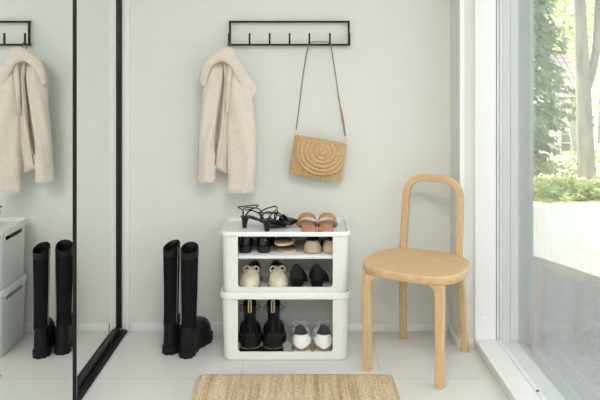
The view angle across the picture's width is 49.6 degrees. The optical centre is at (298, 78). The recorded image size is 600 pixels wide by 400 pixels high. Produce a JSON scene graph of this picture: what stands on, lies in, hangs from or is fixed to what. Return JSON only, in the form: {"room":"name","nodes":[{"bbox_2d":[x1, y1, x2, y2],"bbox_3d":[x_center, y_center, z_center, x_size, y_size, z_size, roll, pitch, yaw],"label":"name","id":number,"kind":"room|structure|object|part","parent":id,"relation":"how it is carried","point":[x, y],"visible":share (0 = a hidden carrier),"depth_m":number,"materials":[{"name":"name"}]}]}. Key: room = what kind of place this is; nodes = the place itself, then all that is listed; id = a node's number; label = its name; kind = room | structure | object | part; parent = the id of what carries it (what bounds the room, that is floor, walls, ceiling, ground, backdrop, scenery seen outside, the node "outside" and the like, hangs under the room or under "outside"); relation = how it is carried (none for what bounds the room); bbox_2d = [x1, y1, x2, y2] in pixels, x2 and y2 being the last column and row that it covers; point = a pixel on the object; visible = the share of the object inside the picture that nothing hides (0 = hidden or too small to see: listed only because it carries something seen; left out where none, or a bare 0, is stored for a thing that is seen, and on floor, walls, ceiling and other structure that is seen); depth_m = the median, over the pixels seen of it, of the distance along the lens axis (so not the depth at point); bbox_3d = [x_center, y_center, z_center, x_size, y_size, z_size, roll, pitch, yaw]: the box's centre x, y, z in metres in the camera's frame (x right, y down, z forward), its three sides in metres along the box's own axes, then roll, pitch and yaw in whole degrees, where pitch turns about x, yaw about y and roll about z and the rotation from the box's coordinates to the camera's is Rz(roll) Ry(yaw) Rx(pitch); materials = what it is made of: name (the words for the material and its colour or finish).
{"room":"entryway","nodes":[
{"label":"entryway","id":0,"kind":"room"},
{"bbox_2d":[120,0,449,330],"bbox_3d":[-0.417,-0.030,3.336,2.365,2.600,0.120,0,0,0],"label":"wall","id":1,"kind":"structure","parent":0,"point":[393,75],"depth_m":3.28,"materials":[{"name":"paint"}]},
{"bbox_2d":[122,0,128,331],"bbox_3d":[-0.869,-0.030,3.272,0.033,2.600,0.008,0,0,0],"label":"trim","id":2,"kind":"structure","parent":1,"relation":"attached to","point":[125,3],"depth_m":3.27,"materials":[{"name":"white"}]},
{"bbox_2d":[130,323,447,331],"bbox_3d":[-0.048,1.250,3.269,1.600,0.041,0.013,0,0,0],"label":"baseboard","id":3,"kind":"structure","parent":1,"relation":"attached to","point":[134,327],"depth_m":3.26,"materials":[{"name":"white paint"}]},
{"bbox_2d":[228,21,349,45],"bbox_3d":[-0.046,-0.229,3.239,0.605,0.125,0.074,0,0,0],"label":"coat rack","id":4,"kind":"object","parent":1,"relation":"attached to","point":[230,22],"visible":0.97,"depth_m":3.25,"materials":[{"name":"black metal"}]},
{"bbox_2d":[197,41,256,192],"bbox_3d":[-0.347,0.183,3.169,0.297,0.737,0.137,0,0,0],"label":"coat","id":5,"kind":"object","parent":4,"relation":"hanging from","point":[227,129],"visible":1,"depth_m":3.13,"materials":[{"name":"beige fabric"}]},
{"bbox_3d":[-0.369,0.184,3.167,0.099,0.556,0.050,0,0,0],"label":"panel","id":6,"kind":"part","parent":5,"relation":"part of","materials":[{"name":"beige fabric"}]},
{"bbox_2d":[289,41,346,181],"bbox_3d":[0.098,0.160,3.208,0.289,0.696,0.090,0,0,0],"label":"handbag","id":7,"kind":"object","parent":4,"relation":"hanging from","point":[317,158],"visible":1,"depth_m":3.18,"materials":[{"name":"wicker"}]},
{"bbox_2d":[82,331,507,399],"bbox_3d":[-0.250,1.320,0.388,2.700,0.100,5.976,0,0,0],"label":"floor","id":8,"kind":"structure","parent":0,"point":[138,369],"depth_m":2.84,"materials":[{"name":"tile"}]},
{"bbox_2d":[77,329,127,399],"bbox_3d":[-0.896,1.263,1.662,0.077,0.014,3.224,0,0,0],"label":"door track","id":9,"kind":"object","parent":8,"relation":"on","point":[90,379],"visible":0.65,"depth_m":2.86,"materials":[{"name":"black metal"}]},
{"bbox_2d":[0,0,76,399],"bbox_3d":[-0.853,0.043,1.838,0.027,2.426,1.268,0,0,0],"label":"door","id":10,"kind":"structure","parent":9,"relation":"on","point":[38,38],"depth_m":2.11,"materials":[{"name":"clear mirror"}]},
{"bbox_3d":[-0.853,0.043,1.836,0.027,2.426,1.264,0,0,0],"label":"frame","id":11,"kind":"part","parent":10,"relation":"part of","materials":[{"name":"black metal"}]},
{"bbox_2d":[77,0,121,390],"bbox_3d":[-0.903,0.043,2.848,0.034,2.426,0.848,0,0,0],"label":"door","id":12,"kind":"structure","parent":9,"relation":"on","point":[99,22],"depth_m":2.92,"materials":[{"name":"white mirror"}]},
{"bbox_2d":[162,239,180,354],"bbox_3d":[-0.584,1.017,3.123,0.104,0.506,0.277,0,0,5],"label":"boot","id":13,"kind":"object","parent":8,"relation":"on","point":[171,250],"visible":0.87,"depth_m":3.00,"materials":[{"name":"black rubber"}]},
{"bbox_2d":[178,242,212,358],"bbox_3d":[-0.488,1.017,3.080,0.104,0.506,0.277,0,0,15],"label":"boot","id":14,"kind":"object","parent":8,"relation":"on","point":[196,333],"visible":1,"depth_m":2.97,"materials":[{"name":"black leather"}]},
{"bbox_2d":[220,279,350,359],"bbox_3d":[-0.060,1.115,3.076,0.599,0.310,0.317,0,0,0],"label":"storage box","id":15,"kind":"object","parent":8,"relation":"on","point":[311,307],"visible":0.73,"depth_m":2.93,"materials":[{"name":"white plastic"}]},
{"bbox_2d":[238,299,261,350],"bbox_3d":[-0.228,1.134,3.082,0.117,0.260,0.274,0,0,-5],"label":"boot","id":16,"kind":"object","parent":15,"relation":"in","point":[250,333],"visible":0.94,"depth_m":2.96,"materials":[{"name":"black leather"}]},
{"bbox_2d":[262,299,285,350],"bbox_3d":[-0.119,1.134,3.082,0.117,0.260,0.274,0,0,1],"label":"boot","id":17,"kind":"object","parent":15,"relation":"in","point":[274,333],"visible":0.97,"depth_m":2.96,"materials":[{"name":"black leather"}]},
{"bbox_2d":[220,217,350,291],"bbox_3d":[-0.060,0.833,3.076,0.599,0.291,0.317,0,0,0],"label":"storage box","id":18,"kind":"object","parent":15,"relation":"on","point":[335,264],"visible":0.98,"depth_m":2.94,"materials":[{"name":"white plastic"}]},
{"bbox_2d":[238,237,252,252],"bbox_3d":[-0.252,0.750,3.085,0.078,0.096,0.237,0,0,-6],"label":"pump","id":19,"kind":"object","parent":18,"relation":"on","point":[244,243],"visible":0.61,"depth_m":2.97,"materials":[{"name":"black leather"}]},
{"bbox_2d":[239,260,261,286],"bbox_3d":[-0.224,0.922,3.066,0.103,0.099,0.259,0,0,4],"label":"sneaker","id":20,"kind":"object","parent":18,"relation":"in","point":[252,276],"visible":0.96,"depth_m":3.02,"materials":[{"name":"beige leather"}]},
{"bbox_3d":[-0.216,0.901,3.105,0.065,0.027,0.165,0,0,4],"label":"collar trim","id":21,"kind":"part","parent":20,"relation":"part of","materials":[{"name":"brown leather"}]},
{"bbox_2d":[237,204,285,227],"bbox_3d":[-0.173,0.651,3.089,0.235,0.107,0.079,0,0,-8],"label":"heels","id":22,"kind":"object","parent":18,"relation":"on","point":[245,218],"visible":0.73,"depth_m":3.07,"materials":[{"name":"black leather"}]},
{"bbox_2d":[257,237,275,252],"bbox_3d":[-0.150,0.750,3.084,0.078,0.096,0.237,0,0,9],"label":"pump","id":23,"kind":"object","parent":18,"relation":"on","point":[263,243],"visible":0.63,"depth_m":2.98,"materials":[{"name":"black leather"}]},
{"bbox_2d":[259,206,297,231],"bbox_3d":[-0.089,0.647,3.041,0.243,0.113,0.080,0,0,-45],"label":"heels","id":24,"kind":"object","parent":18,"relation":"on","point":[283,219],"visible":1,"depth_m":3.02,"materials":[{"name":"black leather"}]},
{"bbox_2d":[268,260,289,286],"bbox_3d":[-0.095,0.922,3.066,0.103,0.099,0.259,0,0,-5],"label":"sneaker","id":25,"kind":"object","parent":18,"relation":"in","point":[278,277],"visible":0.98,"depth_m":3.01,"materials":[{"name":"beige leather"}]},
{"bbox_2d":[238,241,332,258],"bbox_3d":[-0.059,0.806,3.076,0.557,0.016,0.274,0,0,0],"label":"shelf","id":26,"kind":"object","parent":18,"relation":"attached to","point":[274,253],"depth_m":2.96,"materials":[{"name":"white plastic"}]},
{"bbox_3d":[-0.059,0.699,3.076,0.569,0.018,0.298,0,0,0],"label":"lid","id":27,"kind":"part","parent":18,"relation":"part of","materials":[{"name":"white plastic"}]},
{"bbox_2d":[277,243,296,253],"bbox_3d":[-0.056,0.777,3.085,0.090,0.041,0.233,0,0,-3],"label":"sandal","id":28,"kind":"object","parent":18,"relation":"on","point":[292,248],"visible":0.44,"depth_m":3.00,"materials":[{"name":"beige leather"}]},
{"bbox_2d":[274,237,296,245],"bbox_3d":[-0.056,0.741,3.071,0.090,0.041,0.233,0,0,10],"label":"sandal","id":29,"kind":"object","parent":28,"relation":"on","point":[279,241],"visible":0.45,"depth_m":3.00,"materials":[{"name":"beige leather"}]},
{"bbox_2d":[289,264,307,286],"bbox_3d":[-0.001,0.907,3.079,0.089,0.128,0.237,0,0,2],"label":"shoe","id":30,"kind":"object","parent":18,"relation":"in","point":[298,275],"visible":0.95,"depth_m":2.97,"materials":[{"name":"black leather"}]},
{"bbox_2d":[296,213,317,231],"bbox_3d":[0.043,0.672,3.077,0.098,0.065,0.253,0,0,-5],"label":"sandal","id":31,"kind":"object","parent":18,"relation":"on","point":[306,225],"visible":0.93,"depth_m":3.08,"materials":[{"name":"brown leather"}]},
{"bbox_2d":[304,237,322,253],"bbox_3d":[0.072,0.766,3.076,0.088,0.064,0.237,0,0,4],"label":"shoe","id":32,"kind":"object","parent":18,"relation":"on","point":[312,245],"visible":0.83,"depth_m":2.97,"materials":[{"name":"brown fabric"}]},
{"bbox_2d":[309,264,328,286],"bbox_3d":[0.096,0.907,3.078,0.089,0.128,0.237,0,0,10],"label":"shoe","id":33,"kind":"object","parent":18,"relation":"in","point":[317,274],"visible":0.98,"depth_m":2.97,"materials":[{"name":"black leather"}]},
{"bbox_2d":[317,213,337,231],"bbox_3d":[0.135,0.672,3.077,0.098,0.065,0.253,0,0,6],"label":"sandal","id":34,"kind":"object","parent":18,"relation":"on","point":[327,225],"visible":0.91,"depth_m":3.08,"materials":[{"name":"brown leather"}]},
{"bbox_2d":[322,237,332,252],"bbox_3d":[0.158,0.766,3.081,0.088,0.064,0.237,0,0,6],"label":"shoe","id":35,"kind":"object","parent":18,"relation":"on","point":[327,246],"visible":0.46,"depth_m":2.97,"materials":[{"name":"brown"}]},
{"bbox_2d":[289,320,311,350],"bbox_3d":[0.011,1.202,3.081,0.112,0.124,0.269,0,0,-3],"label":"sneaker","id":36,"kind":"object","parent":15,"relation":"in","point":[300,337],"visible":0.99,"depth_m":2.98,"materials":[{"name":"white leather"}]},
{"bbox_2d":[312,320,332,350],"bbox_3d":[0.116,1.202,3.081,0.112,0.124,0.269,0,0,2],"label":"sneaker","id":37,"kind":"object","parent":15,"relation":"in","point":[322,334],"visible":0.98,"depth_m":2.97,"materials":[{"name":"white leather"}]},
{"bbox_2d":[190,374,399,399],"bbox_3d":[-0.013,1.264,2.272,0.834,0.011,1.045,0,0,0],"label":"jute rug","id":38,"kind":"object","parent":8,"relation":"on","point":[207,386],"visible":1,"depth_m":2.66,"materials":[{"name":"beige wicker"}]},
{"bbox_2d":[362,174,469,389],"bbox_3d":[0.540,0.865,2.927,0.454,0.813,0.453,0,0,30],"label":"dining chair","id":39,"kind":"object","parent":8,"relation":"on","point":[434,269],"visible":1,"depth_m":2.87,"materials":[{"name":"brown wood"}]},
{"bbox_3d":[0.302,1.060,2.837,0.039,0.419,0.039,0,0,30],"label":"leg","id":40,"kind":"part","parent":39,"relation":"part of","materials":[{"name":"brown wood"}]},
{"bbox_3d":[0.510,1.058,3.164,0.046,0.429,0.071,0,0,30],"label":"leg","id":41,"kind":"part","parent":39,"relation":"part of","materials":[{"name":"brown wood"}]},
{"bbox_3d":[0.532,0.834,2.912,0.454,0.037,0.419,0,0,30],"label":"seat","id":42,"kind":"part","parent":39,"relation":"part of","materials":[{"name":"brown wood"}]},
{"bbox_3d":[0.635,0.640,3.091,0.306,0.363,0.068,0,0,30],"label":"backrest","id":43,"kind":"part","parent":39,"relation":"part of","materials":[{"name":"brown wood"}]},
{"bbox_3d":[0.582,1.060,2.675,0.039,0.419,0.039,0,0,30],"label":"leg","id":44,"kind":"part","parent":39,"relation":"part of","materials":[{"name":"brown wood"}]},
{"bbox_3d":[0.761,1.058,3.019,0.046,0.429,0.071,0,0,30],"label":"leg","id":45,"kind":"part","parent":39,"relation":"part of","materials":[{"name":"brown wood"}]},
{"bbox_2d":[450,0,473,338],"bbox_3d":[0.798,-0.030,3.237,0.066,2.600,0.318,0,0,0],"label":"wall","id":46,"kind":"structure","parent":0,"point":[454,4],"depth_m":3.08,"materials":[{"name":"paint"}]},
{"bbox_2d":[448,323,473,347],"bbox_3d":[0.791,1.250,3.171,0.078,0.041,0.211,0,0,0],"label":"baseboard","id":47,"kind":"structure","parent":46,"relation":"attached to","point":[455,337],"depth_m":3.10,"materials":[{"name":"white paint"}]},
{"bbox_2d":[459,0,463,338],"bbox_3d":[0.772,-0.051,3.073,0.022,2.556,0.010,0,0,0],"label":"trim","id":48,"kind":"structure","parent":46,"relation":"attached to","point":[461,2],"depth_m":3.07,"materials":[{"name":"white paint"}]},
{"bbox_2d":[533,139,599,205],"bbox_3d":[19.000,3.795,37.250,42.000,4.844,60.000,0,0,0],"label":"grass","id":49,"kind":"structure","parent":0,"point":[596,202],"depth_m":11.94,"materials":[{"name":"plant"}]},
{"bbox_2d":[533,159,576,176],"bbox_3d":[3.906,1.502,10.555,1.376,0.430,0.877,0,0,0],"label":"bush","id":50,"kind":"object","parent":49,"relation":"on","point":[542,165],"visible":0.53,"depth_m":10.58,"materials":[{"name":"green plant"}]},
{"bbox_2d":[533,174,584,198],"bbox_3d":[3.180,1.345,8.057,0.862,0.339,0.448,0,0,0],"label":"bush","id":51,"kind":"object","parent":49,"relation":"on","point":[544,178],"visible":0.29,"depth_m":7.97,"materials":[{"name":"green plant"}]},
{"bbox_2d":[533,51,591,150],"bbox_3d":[10.300,0.957,28.250,2.400,4.334,5.500,0,0,0],"label":"house","id":52,"kind":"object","parent":49,"relation":"on","point":[563,61],"visible":0.11,"depth_m":26.60,"materials":[{"name":"white"}]},
{"bbox_2d":[533,0,594,176],"bbox_3d":[3.697,-0.476,10.991,2.110,4.800,2.067,0,0,-18],"label":"tree","id":53,"kind":"object","parent":49,"relation":"on","point":[541,138],"visible":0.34,"depth_m":10.69,"materials":[{"name":"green plant"}]},
{"bbox_2d":[537,7,591,89],"bbox_3d":[19.367,-2.989,54.206,11.600,16.717,7.130,0,0,0],"label":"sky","id":54,"kind":"structure","parent":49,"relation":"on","point":[551,7],"depth_m":54.07,"materials":[{"name":"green plant"}]},
{"bbox_2d":[533,174,596,202],"bbox_3d":[3.028,1.339,7.773,0.966,0.338,0.793,0,0,-19],"label":"bush","id":55,"kind":"object","parent":49,"relation":"on","point":[548,188],"visible":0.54,"depth_m":7.67,"materials":[{"name":"green plant"}]},
{"bbox_2d":[534,0,599,142],"bbox_3d":[20.262,-1.771,44.005,10.478,12.682,6.219,0,0,0],"label":"tree","id":56,"kind":"object","parent":49,"relation":"on","point":[591,2],"visible":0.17,"depth_m":43.90,"materials":[{"name":"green plant"}]},
{"bbox_2d":[559,109,574,157],"bbox_3d":[8.261,1.694,20.175,0.474,1.509,0.389,0,0,0],"label":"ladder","id":57,"kind":"object","parent":49,"relation":"on","point":[559,109],"visible":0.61,"depth_m":20.13,"materials":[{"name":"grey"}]},
{"bbox_3d":[8.421,1.694,20.175,0.039,1.509,0.407,0,0,-19],"label":"rail","id":58,"kind":"part","parent":57,"relation":"part of","materials":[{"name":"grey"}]},
{"bbox_2d":[535,0,599,110],"bbox_3d":[14.861,-2.123,37.893,9.114,12.428,6.175,0,0,0],"label":"tree","id":59,"kind":"object","parent":49,"relation":"on","point":[565,4],"visible":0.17,"depth_m":37.34,"materials":[{"name":"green plant"}]},
{"bbox_2d":[543,180,599,200],"bbox_3d":[3.227,1.338,7.691,0.762,0.279,0.517,0,0,0],"label":"bush","id":60,"kind":"object","parent":49,"relation":"on","point":[583,190],"visible":0.85,"depth_m":7.60,"materials":[{"name":"green plant"}]},
{"bbox_2d":[547,148,599,170],"bbox_3d":[5.488,1.647,12.943,1.556,0.558,0.889,0,0,0],"label":"bush","id":61,"kind":"object","parent":49,"relation":"on","point":[569,154],"visible":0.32,"depth_m":12.96,"materials":[{"name":"green plant"}]},
{"bbox_2d":[558,174,599,199],"bbox_3d":[3.569,1.338,7.784,0.933,0.384,0.595,0,0,0],"label":"bush","id":62,"kind":"object","parent":49,"relation":"on","point":[596,182],"visible":0.26,"depth_m":7.84,"materials":[{"name":"green plant"}]},
{"bbox_2d":[564,167,599,179],"bbox_3d":[4.593,1.428,9.484,1.338,0.428,0.941,0,0,0],"label":"bush","id":63,"kind":"object","parent":49,"relation":"on","point":[575,170],"visible":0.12,"depth_m":9.41,"materials":[{"name":"green plant"}]},
{"bbox_2d":[573,0,599,186],"bbox_3d":[3.773,-1.908,9.210,4.197,7.355,3.441,0,0,0],"label":"tree","id":64,"kind":"object","parent":49,"relation":"on","point":[585,69],"visible":0.88,"depth_m":8.93,"materials":[{"name":"grey plant"}]},
{"bbox_3d":[0.976,-0.030,-1.850,0.289,2.600,1.500,0,0,0],"label":"wall","id":65,"kind":"structure","parent":0,"visible":0},
{"bbox_2d":[474,0,581,399],"bbox_3d":[0.970,0.090,1.138,0.277,2.360,4.476,0,0,0],"label":"window","id":66,"kind":"structure","parent":65,"relation":"in","point":[503,29],"depth_m":3.06,"materials":[{"name":"white"}]},
{"bbox_3d":[0.880,0.090,3.218,0.099,2.360,0.316,0,0,0],"label":"post","id":67,"kind":"part","parent":66,"relation":"part of","materials":[{"name":"white"}]},
{"bbox_3d":[0.880,1.248,1.030,0.099,0.045,4.060,0,0,0],"label":"sill","id":68,"kind":"part","parent":66,"relation":"part of","materials":[{"name":"white plastic"}]},
{"bbox_3d":[0.940,0.090,1.138,0.010,2.360,4.476,0,0,0],"label":"frame rail","id":69,"kind":"part","parent":66,"relation":"part of","materials":[{"name":"white"}]},
{"bbox_3d":[0.952,0.090,1.138,0.010,2.360,4.476,0,0,0],"label":"frame rail","id":70,"kind":"part","parent":66,"relation":"part of","materials":[{"name":"white"}]},
{"bbox_3d":[0.977,0.090,1.138,0.036,2.360,4.476,0,0,0],"label":"frame rail","id":71,"kind":"part","parent":66,"relation":"part of","materials":[{"name":"grey"}]},
{"bbox_3d":[1.017,0.090,1.138,0.036,2.360,4.476,0,0,0],"label":"frame rail","id":72,"kind":"part","parent":66,"relation":"part of","materials":[{"name":"grey"}]},
{"bbox_3d":[1.071,0.090,1.138,0.073,2.360,4.476,0,0,0],"label":"frame rail","id":73,"kind":"part","parent":66,"relation":"part of","materials":[{"name":"grey"}]},
{"label":"outside","id":74,"kind":"structure","parent":0,"visible":0},
{"bbox_2d":[533,206,599,399],"bbox_3d":[15.557,1.520,-3.875,28.885,0.200,22.250,0,0,0],"label":"road","id":75,"kind":"structure","parent":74,"point":[566,239],"depth_m":4.32,"materials":[{"name":"concrete"}]}
]}

